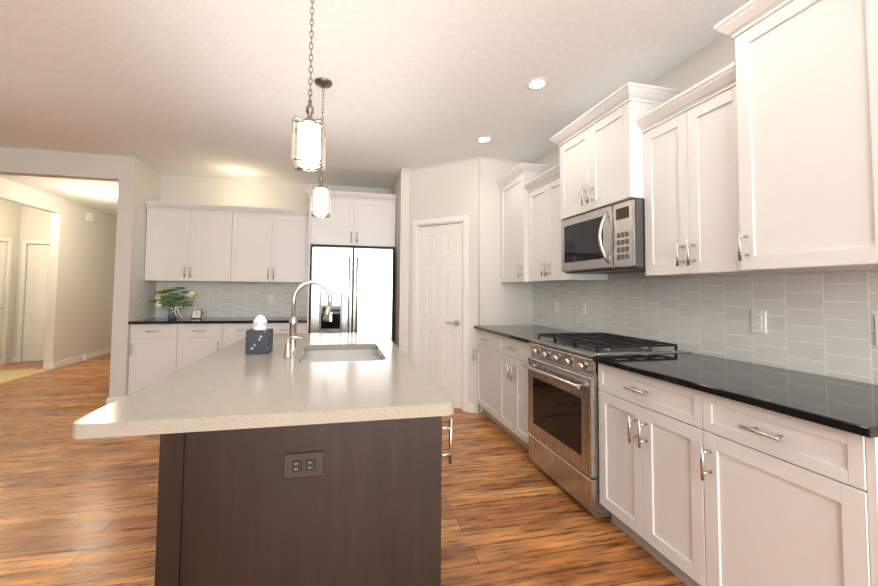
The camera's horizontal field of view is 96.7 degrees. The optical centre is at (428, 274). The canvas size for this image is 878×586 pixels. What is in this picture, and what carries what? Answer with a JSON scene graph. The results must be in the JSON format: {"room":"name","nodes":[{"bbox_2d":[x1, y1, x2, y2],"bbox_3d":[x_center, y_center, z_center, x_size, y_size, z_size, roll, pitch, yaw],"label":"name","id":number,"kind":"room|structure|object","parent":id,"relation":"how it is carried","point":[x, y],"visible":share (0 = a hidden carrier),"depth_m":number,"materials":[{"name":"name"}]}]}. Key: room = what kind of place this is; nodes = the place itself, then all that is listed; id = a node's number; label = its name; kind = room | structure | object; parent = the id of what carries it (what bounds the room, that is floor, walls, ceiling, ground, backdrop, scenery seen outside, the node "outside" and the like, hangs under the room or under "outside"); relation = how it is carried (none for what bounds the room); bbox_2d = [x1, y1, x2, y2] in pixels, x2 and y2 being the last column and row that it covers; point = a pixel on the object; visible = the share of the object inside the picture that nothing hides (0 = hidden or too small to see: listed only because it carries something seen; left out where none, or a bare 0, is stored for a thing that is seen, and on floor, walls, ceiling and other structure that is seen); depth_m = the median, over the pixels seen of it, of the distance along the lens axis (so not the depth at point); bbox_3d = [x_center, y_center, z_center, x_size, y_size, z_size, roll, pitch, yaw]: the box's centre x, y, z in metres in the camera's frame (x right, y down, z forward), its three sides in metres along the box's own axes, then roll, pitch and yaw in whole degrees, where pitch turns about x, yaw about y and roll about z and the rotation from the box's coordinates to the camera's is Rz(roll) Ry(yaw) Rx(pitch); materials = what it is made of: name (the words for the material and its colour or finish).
{"room":"kitchen","nodes":[
{"label":"kitchen","id":0,"kind":"room"},
{"bbox_2d":[0,199,22,364],"bbox_3d":[-6.916,0.089,5.688,0.150,2.740,2.390,1,-3,-13],"label":"wall","id":1,"kind":"structure","parent":0,"point":[19,223],"depth_m":6.63,"materials":[{"name":"beige paint"}]},
{"bbox_2d":[0,241,5,342],"bbox_3d":[-6.988,0.453,6.129,0.098,2.025,0.760,1,-3,-13],"label":"hall door","id":2,"kind":"structure","parent":1,"relation":"in","point":[2,256],"depth_m":6.47,"materials":[{"name":"white wood"}]},
{"bbox_2d":[0,237,11,364],"bbox_3d":[-6.969,0.427,6.134,0.016,2.103,0.886,1,-3,-13],"label":"door frame","id":3,"kind":"structure","parent":1,"relation":"attached to","point":[9,240],"depth_m":6.53,"materials":[{"name":"white wood"}]},
{"bbox_2d":[14,205,50,361],"bbox_3d":[-6.668,0.144,6.897,0.870,2.740,0.140,1,-3,-13],"label":"wall","id":4,"kind":"structure","parent":0,"point":[36,223],"depth_m":6.82,"materials":[{"name":"beige paint"}]},
{"bbox_2d":[16,240,49,361],"bbox_3d":[-6.634,0.460,6.832,0.876,2.103,0.016,1,-3,-13],"label":"door frame","id":5,"kind":"structure","parent":4,"relation":"attached to","point":[21,300],"depth_m":6.74,"materials":[{"name":"white wood"}]},
{"bbox_2d":[22,244,49,360],"bbox_3d":[-6.638,0.488,6.849,0.750,2.025,0.098,1,-3,-13],"label":"hall door","id":6,"kind":"structure","parent":4,"relation":"in","point":[35,304],"depth_m":6.82,"materials":[{"name":"white wood"}]},
{"bbox_2d":[0,177,116,361],"bbox_3d":[-5.994,0.118,6.164,0.120,2.740,4.630,1,-3,-13],"label":"wall","id":7,"kind":"structure","parent":0,"point":[79,310],"depth_m":6.69,"materials":[{"name":"beige paint"}]},
{"bbox_2d":[54,348,110,367],"bbox_3d":[-5.927,1.435,6.062,0.014,0.100,4.750,1,-3,-13],"label":"baseboard","id":8,"kind":"structure","parent":7,"relation":"attached to","point":[60,363],"depth_m":6.81,"materials":[{"name":"white wood"}]},
{"bbox_2d":[86,212,92,221],"bbox_3d":[-6.084,-1.032,7.008,0.035,0.150,0.160,1,-3,-13],"label":"door chime","id":9,"kind":"object","parent":7,"relation":"attached to","point":[89,216],"visible":1,"depth_m":6.97,"materials":[{"name":"white plastic"}]},
{"bbox_2d":[0,147,118,181],"bbox_3d":[-7.066,-0.010,3.487,7.440,2.740,0.120,1,-3,-13],"label":"wall","id":10,"kind":"structure","parent":0,"point":[46,163],"depth_m":4.19,"materials":[{"name":"beige paint"}]},
{"bbox_2d":[12,355,122,404],"bbox_3d":[-3.844,1.466,6.351,6.244,0.100,5.109,1,-3,-13],"label":"baseboard","id":11,"kind":"structure","parent":10,"relation":"attached to","point":[48,365],"depth_m":6.16,"materials":[{"name":"white wood"}]},
{"bbox_2d":[109,156,160,397],"bbox_3d":[-3.425,0.070,4.585,0.150,2.740,0.650,1,-3,-13],"label":"wall","id":12,"kind":"structure","parent":0,"point":[139,183],"depth_m":4.31,"materials":[{"name":"beige paint"}]},
{"bbox_2d":[155,174,390,317],"bbox_3d":[-2.076,0.113,5.281,3.090,2.740,0.128,1,-3,-13],"label":"wall","id":13,"kind":"structure","parent":0,"point":[229,299],"depth_m":5.14,"materials":[{"name":"beige paint"}]},
{"bbox_2d":[144,201,239,281],"bbox_3d":[-2.892,-0.379,4.879,0.993,0.931,0.330,1,-3,-13],"label":"upper cabinet","id":14,"kind":"object","parent":13,"relation":"attached to","point":[189,242],"depth_m":4.71,"materials":[{"name":"white wood"}]},
{"bbox_2d":[268,294,273,302],"bbox_3d":[-2.097,0.319,5.197,0.072,0.116,0.010,1,-3,-13],"label":"electrical outlet","id":15,"kind":"object","parent":13,"relation":"attached to","point":[270,298],"visible":1,"depth_m":5.20,"materials":[{"name":"white plastic"}]},
{"bbox_2d":[236,206,308,282],"bbox_3d":[-2.039,-0.363,5.073,0.993,0.931,0.330,1,-3,-13],"label":"upper cabinet","id":16,"kind":"object","parent":13,"relation":"attached to","point":[272,246],"depth_m":4.92,"materials":[{"name":"white wood"}]},
{"bbox_2d":[305,189,396,332],"bbox_3d":[-1.030,0.237,5.102,1.109,2.495,0.672,1,-3,-13],"label":"upper cabinet","id":17,"kind":"object","parent":13,"relation":"attached to","point":[359,220],"visible":0.9,"depth_m":4.87,"materials":[{"name":"white wood"}]},
{"bbox_2d":[0,353,687,585],"bbox_3d":[-3.778,1.400,2.575,13.500,0.100,14.500,1,-3,-13],"label":"floor","id":18,"kind":"structure","parent":0,"point":[78,512],"depth_m":2.26,"materials":[{"name":"brown wood"}]},
{"bbox_2d":[0,369,52,383],"bbox_3d":[-6.227,1.450,5.454,1.000,0.012,1.100,1,-3,-13],"label":"rug","id":19,"kind":"object","parent":18,"relation":"on","point":[6,376],"visible":1,"depth_m":5.74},
{"bbox_2d":[128,324,183,394],"bbox_3d":[-3.102,1.004,4.634,0.526,0.884,0.600,1,-3,-13],"label":"base cabinet","id":20,"kind":"object","parent":18,"relation":"on","point":[157,352],"depth_m":4.35,"materials":[{"name":"white wood"}]},
{"bbox_2d":[184,323,271,366],"bbox_3d":[-2.447,1.016,4.783,1.052,0.884,0.600,1,-3,-13],"label":"base cabinet","id":21,"kind":"object","parent":18,"relation":"on","point":[201,340],"depth_m":4.48,"materials":[{"name":"white wood"}]},
{"bbox_2d":[272,323,306,333],"bbox_3d":[-1.793,1.028,4.931,0.526,0.884,0.600,1,-3,-13],"label":"base cabinet","id":22,"kind":"object","parent":18,"relation":"on","point":[278,328],"depth_m":4.66,"materials":[{"name":"white wood"}]},
{"bbox_2d":[128,317,306,323],"bbox_3d":[-2.445,0.558,4.785,1.880,0.029,0.635,1,-3,-13],"label":"countertop","id":23,"kind":"structure","parent":22,"relation":"on","point":[184,320],"depth_m":4.58,"materials":[{"name":"black stone"}]},
{"bbox_2d":[149,287,195,318],"bbox_3d":[-3.088,0.339,4.693,0.513,0.388,0.204,1,-3,-13],"label":"flower vase","id":24,"kind":"object","parent":23,"relation":"on","point":[174,306],"visible":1,"depth_m":4.67,"materials":[{"name":"clear glass"}]},
{"bbox_2d":[191,310,201,318],"bbox_3d":[-2.837,0.489,4.787,0.110,0.118,0.062,1,-3,-13],"label":"desk clock","id":25,"kind":"object","parent":23,"relation":"on","point":[196,314],"visible":0.94,"depth_m":4.76,"materials":[{"name":"silver wood"}]},
{"bbox_2d":[154,416,452,585],"bbox_3d":[-0.563,0.923,2.192,0.867,0.876,2.112,1,-3,-13],"label":"kitchen island","id":26,"kind":"object","parent":18,"relation":"on","point":[228,515],"depth_m":1.17,"materials":[{"name":"brown wood"}]},
{"bbox_2d":[72,332,453,438],"bbox_3d":[-0.666,0.463,2.191,1.055,0.038,2.186,1,-3,-13],"label":"island countertop","id":27,"kind":"structure","parent":26,"relation":"on","point":[229,389],"depth_m":1.33,"materials":[{"name":"beige stone"}]},
{"bbox_2d":[245,315,272,353],"bbox_3d":[-0.961,0.336,2.225,0.124,0.215,0.124,1,-3,-13],"label":"tissue box","id":28,"kind":"object","parent":27,"relation":"on","point":[259,338],"visible":1,"depth_m":2.17,"materials":[{"name":"paper"}]},
{"bbox_2d":[283,336,302,357],"bbox_3d":[-0.725,0.384,2.091,0.100,0.110,0.048,1,-3,-13],"label":"soap dispenser","id":29,"kind":"object","parent":27,"relation":"on","point":[287,353],"visible":1,"depth_m":2.08,"materials":[{"name":"silver metal"}]},
{"bbox_2d":[289,280,331,350],"bbox_3d":[-0.710,0.242,2.351,0.252,0.417,0.105,1,-3,-13],"label":"faucet","id":30,"kind":"object","parent":27,"relation":"on","point":[293,321],"visible":0.94,"depth_m":2.31,"materials":[{"name":"silver metal"}]},
{"bbox_2d":[304,348,379,359],"bbox_3d":[-0.504,0.590,2.272,0.474,0.230,0.674,1,-3,-13],"label":"sink","id":31,"kind":"object","parent":27,"relation":"in","point":[313,353],"depth_m":2.59,"materials":[{"name":"silver metal"}]},
{"bbox_2d":[283,451,323,478],"bbox_3d":[-0.374,0.572,1.172,0.116,0.072,0.010,1,-3,-13],"label":"outlet","id":32,"kind":"object","parent":26,"relation":"attached to","point":[304,464],"visible":1,"depth_m":1.17,"materials":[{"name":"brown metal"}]},
{"bbox_2d":[310,246,392,339],"bbox_3d":[-0.991,0.582,5.027,0.980,1.800,0.766,1,-3,-13],"label":"refrigerator","id":33,"kind":"object","parent":18,"relation":"on","point":[358,282],"visible":0.62,"depth_m":4.73,"materials":[{"name":"metal"}]},
{"bbox_2d":[473,329,492,419],"bbox_3d":[0.899,1.006,3.882,0.655,0.884,0.656,1,-3,-13],"label":"base cabinet","id":34,"kind":"object","parent":18,"relation":"on","point":[484,350],"depth_m":3.90,"materials":[{"name":"white wood"}]},
{"bbox_2d":[493,334,531,450],"bbox_3d":[1.023,0.983,3.338,0.655,0.884,0.697,1,-3,-13],"label":"base cabinet","id":35,"kind":"object","parent":18,"relation":"on","point":[510,378],"depth_m":3.28,"materials":[{"name":"white wood"}]},
{"bbox_2d":[522,332,691,518],"bbox_3d":[1.133,0.912,2.615,0.759,0.964,0.754,1,-3,-13],"label":"range","id":36,"kind":"object","parent":18,"relation":"on","point":[563,415],"visible":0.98,"depth_m":2.42,"materials":[{"name":"silver metal"}]},
{"bbox_2d":[598,363,684,582],"bbox_3d":[1.348,0.923,1.910,0.655,0.884,0.707,1,-3,-13],"label":"base cabinet","id":37,"kind":"object","parent":18,"relation":"on","point":[642,418],"depth_m":1.85,"materials":[{"name":"white wood"}]},
{"bbox_2d":[681,386,877,585],"bbox_3d":[1.465,0.901,1.398,0.655,0.884,0.580,1,-3,-13],"label":"base cabinet","id":38,"kind":"object","parent":18,"relation":"on","point":[698,488],"depth_m":1.31,"materials":[{"name":"white wood"}]},
{"bbox_2d":[474,325,877,437],"bbox_3d":[1.166,0.496,2.669,0.690,0.029,3.179,1,-3,-13],"label":"countertop","id":39,"kind":"structure","parent":38,"relation":"on","point":[849,406],"depth_m":1.55,"materials":[{"name":"black stone"}]},
{"bbox_2d":[0,0,749,215],"bbox_3d":[-3.753,-1.437,2.700,13.500,0.100,14.500,1,-3,-13],"label":"ceiling","id":40,"kind":"structure","parent":0,"point":[212,88],"depth_m":2.67,"materials":[{"name":"paint"}]},
{"bbox_2d":[291,0,325,171],"bbox_3d":[-0.507,-0.919,1.683,0.130,0.967,0.130,1,-3,-13],"label":"pendant light","id":41,"kind":"object","parent":40,"relation":"hanging from","point":[307,131],"visible":1,"depth_m":1.63,"materials":[{"name":"white glass"}]},
{"bbox_2d":[310,78,331,217],"bbox_3d":[-0.746,-0.875,2.735,0.130,0.967,0.130,1,-3,-13],"label":"pendant light","id":42,"kind":"object","parent":40,"relation":"hanging from","point":[320,191],"visible":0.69,"depth_m":2.70,"materials":[{"name":"white glass"}]},
{"bbox_2d":[476,136,492,142],"bbox_3d":[0.538,-1.300,3.754,0.170,0.006,0.170,1,-3,-13],"label":"recessed light","id":43,"kind":"object","parent":40,"relation":"in","point":[483,139],"visible":1,"depth_m":3.75,"materials":[{"name":"white glass"}]},
{"bbox_2d":[525,77,549,89],"bbox_3d":[0.766,-1.342,2.750,0.170,0.006,0.170,1,-3,-13],"label":"recessed light","id":44,"kind":"object","parent":40,"relation":"in","point":[537,83],"visible":1,"depth_m":2.74,"materials":[{"name":"white glass"}]},
{"bbox_2d":[391,168,409,355],"bbox_3d":[-0.411,0.122,5.153,0.100,2.740,1.115,1,-3,-13],"label":"wall","id":45,"kind":"structure","parent":0,"point":[400,190],"depth_m":4.65,"materials":[{"name":"beige paint"}]},
{"bbox_2d":[408,155,480,413],"bbox_3d":[0.155,0.096,4.444,0.956,2.740,0.120,-1,-3,32],"label":"wall","id":46,"kind":"structure","parent":0,"point":[446,189],"depth_m":4.31,"materials":[{"name":"beige paint"}]},
{"bbox_2d":[411,215,468,411],"bbox_3d":[0.148,0.413,4.423,0.726,2.103,0.136,-1,-3,32],"label":"door frame","id":47,"kind":"structure","parent":46,"relation":"attached to","point":[464,219],"depth_m":4.31,"materials":[{"name":"white wood"}]},
{"bbox_2d":[418,223,462,408],"bbox_3d":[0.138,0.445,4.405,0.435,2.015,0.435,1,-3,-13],"label":"pantry door","id":48,"kind":"structure","parent":46,"relation":"in","point":[440,307],"depth_m":4.38,"materials":[{"name":"white wood"}]},
{"bbox_2d":[467,402,473,412],"bbox_3d":[0.108,1.411,4.330,0.876,0.100,0.014,-1,-3,32],"label":"baseboard","id":49,"kind":"structure","parent":46,"relation":"attached to","point":[470,407],"depth_m":4.11,"materials":[{"name":"white wood"}]},
{"bbox_2d":[480,157,532,411],"bbox_3d":[0.811,0.095,4.301,0.695,2.740,0.120,1,-3,-13],"label":"wall","id":50,"kind":"structure","parent":0,"point":[506,303],"depth_m":4.24,"materials":[{"name":"beige paint"}]},
{"bbox_2d":[533,34,877,384],"bbox_3d":[2.069,-0.058,0.591,0.128,2.740,7.920,1,-3,-13],"label":"wall","id":51,"kind":"structure","parent":0,"point":[821,323],"depth_m":2.14,"materials":[{"name":"grey tile"}]},
{"bbox_2d":[500,163,555,282],"bbox_3d":[1.041,-0.481,4.002,0.380,1.123,0.605,1,-3,-13],"label":"upper cabinet","id":52,"kind":"object","parent":51,"relation":"attached to","point":[516,188],"depth_m":3.86,"materials":[{"name":"white wood"}]},
{"bbox_2d":[554,301,557,312],"bbox_3d":[1.255,0.319,3.838,0.010,0.116,0.072,1,-3,-13],"label":"electrical outlet","id":53,"kind":"object","parent":51,"relation":"attached to","point":[555,306],"visible":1,"depth_m":3.83,"materials":[{"name":"white plastic"}]},
{"bbox_2d":[532,168,607,282],"bbox_3d":[1.195,-0.408,3.430,0.330,0.930,0.690,1,-3,-13],"label":"upper cabinet","id":54,"kind":"object","parent":51,"relation":"attached to","point":[546,234],"depth_m":3.39,"materials":[{"name":"white wood"}]},
{"bbox_2d":[581,302,585,315],"bbox_3d":[1.353,0.300,3.406,0.010,0.116,0.072,1,-3,-13],"label":"electrical outlet","id":55,"kind":"object","parent":51,"relation":"attached to","point":[583,308],"visible":1,"depth_m":3.40,"materials":[{"name":"white plastic"}]},
{"bbox_2d":[556,84,683,223],"bbox_3d":[1.315,-0.766,2.728,0.420,0.661,0.760,1,-3,-13],"label":"upper cabinet","id":56,"kind":"object","parent":51,"relation":"attached to","point":[601,165],"depth_m":2.52,"materials":[{"name":"white wood"}]},
{"bbox_2d":[561,198,645,273],"bbox_3d":[1.280,-0.227,2.697,0.478,0.413,0.754,1,-3,-13],"label":"microwave","id":57,"kind":"object","parent":56,"relation":"attached to","point":[610,239],"visible":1,"depth_m":2.50,"materials":[{"name":"metal"}]},
{"bbox_2d":[644,76,719,276],"bbox_3d":[1.506,-0.466,2.061,0.330,0.930,0.600,1,-3,-13],"label":"upper cabinet","id":58,"kind":"object","parent":51,"relation":"attached to","point":[682,141],"depth_m":2.04,"materials":[{"name":"white wood"}]},
{"bbox_2d":[751,310,766,333],"bbox_3d":[1.677,0.241,1.984,0.010,0.116,0.072,1,-3,-13],"label":"electrical outlet","id":59,"kind":"object","parent":51,"relation":"attached to","point":[758,321],"visible":1,"depth_m":1.98,"materials":[{"name":"white plastic"}]},
{"bbox_2d":[716,0,877,275],"bbox_3d":[1.598,-0.584,1.553,0.380,1.123,0.559,1,-3,-13],"label":"upper cabinet","id":60,"kind":"object","parent":51,"relation":"attached to","point":[759,155],"depth_m":1.50,"materials":[{"name":"white wood"}]},
{"bbox_2d":[875,316,877,344],"bbox_3d":[1.784,0.221,1.516,0.010,0.116,0.072,1,-3,-13],"label":"electrical outlet","id":61,"kind":"object","parent":51,"relation":"attached to","point":[876,325],"visible":1,"depth_m":1.55,"materials":[{"name":"white plastic"}]}
]}

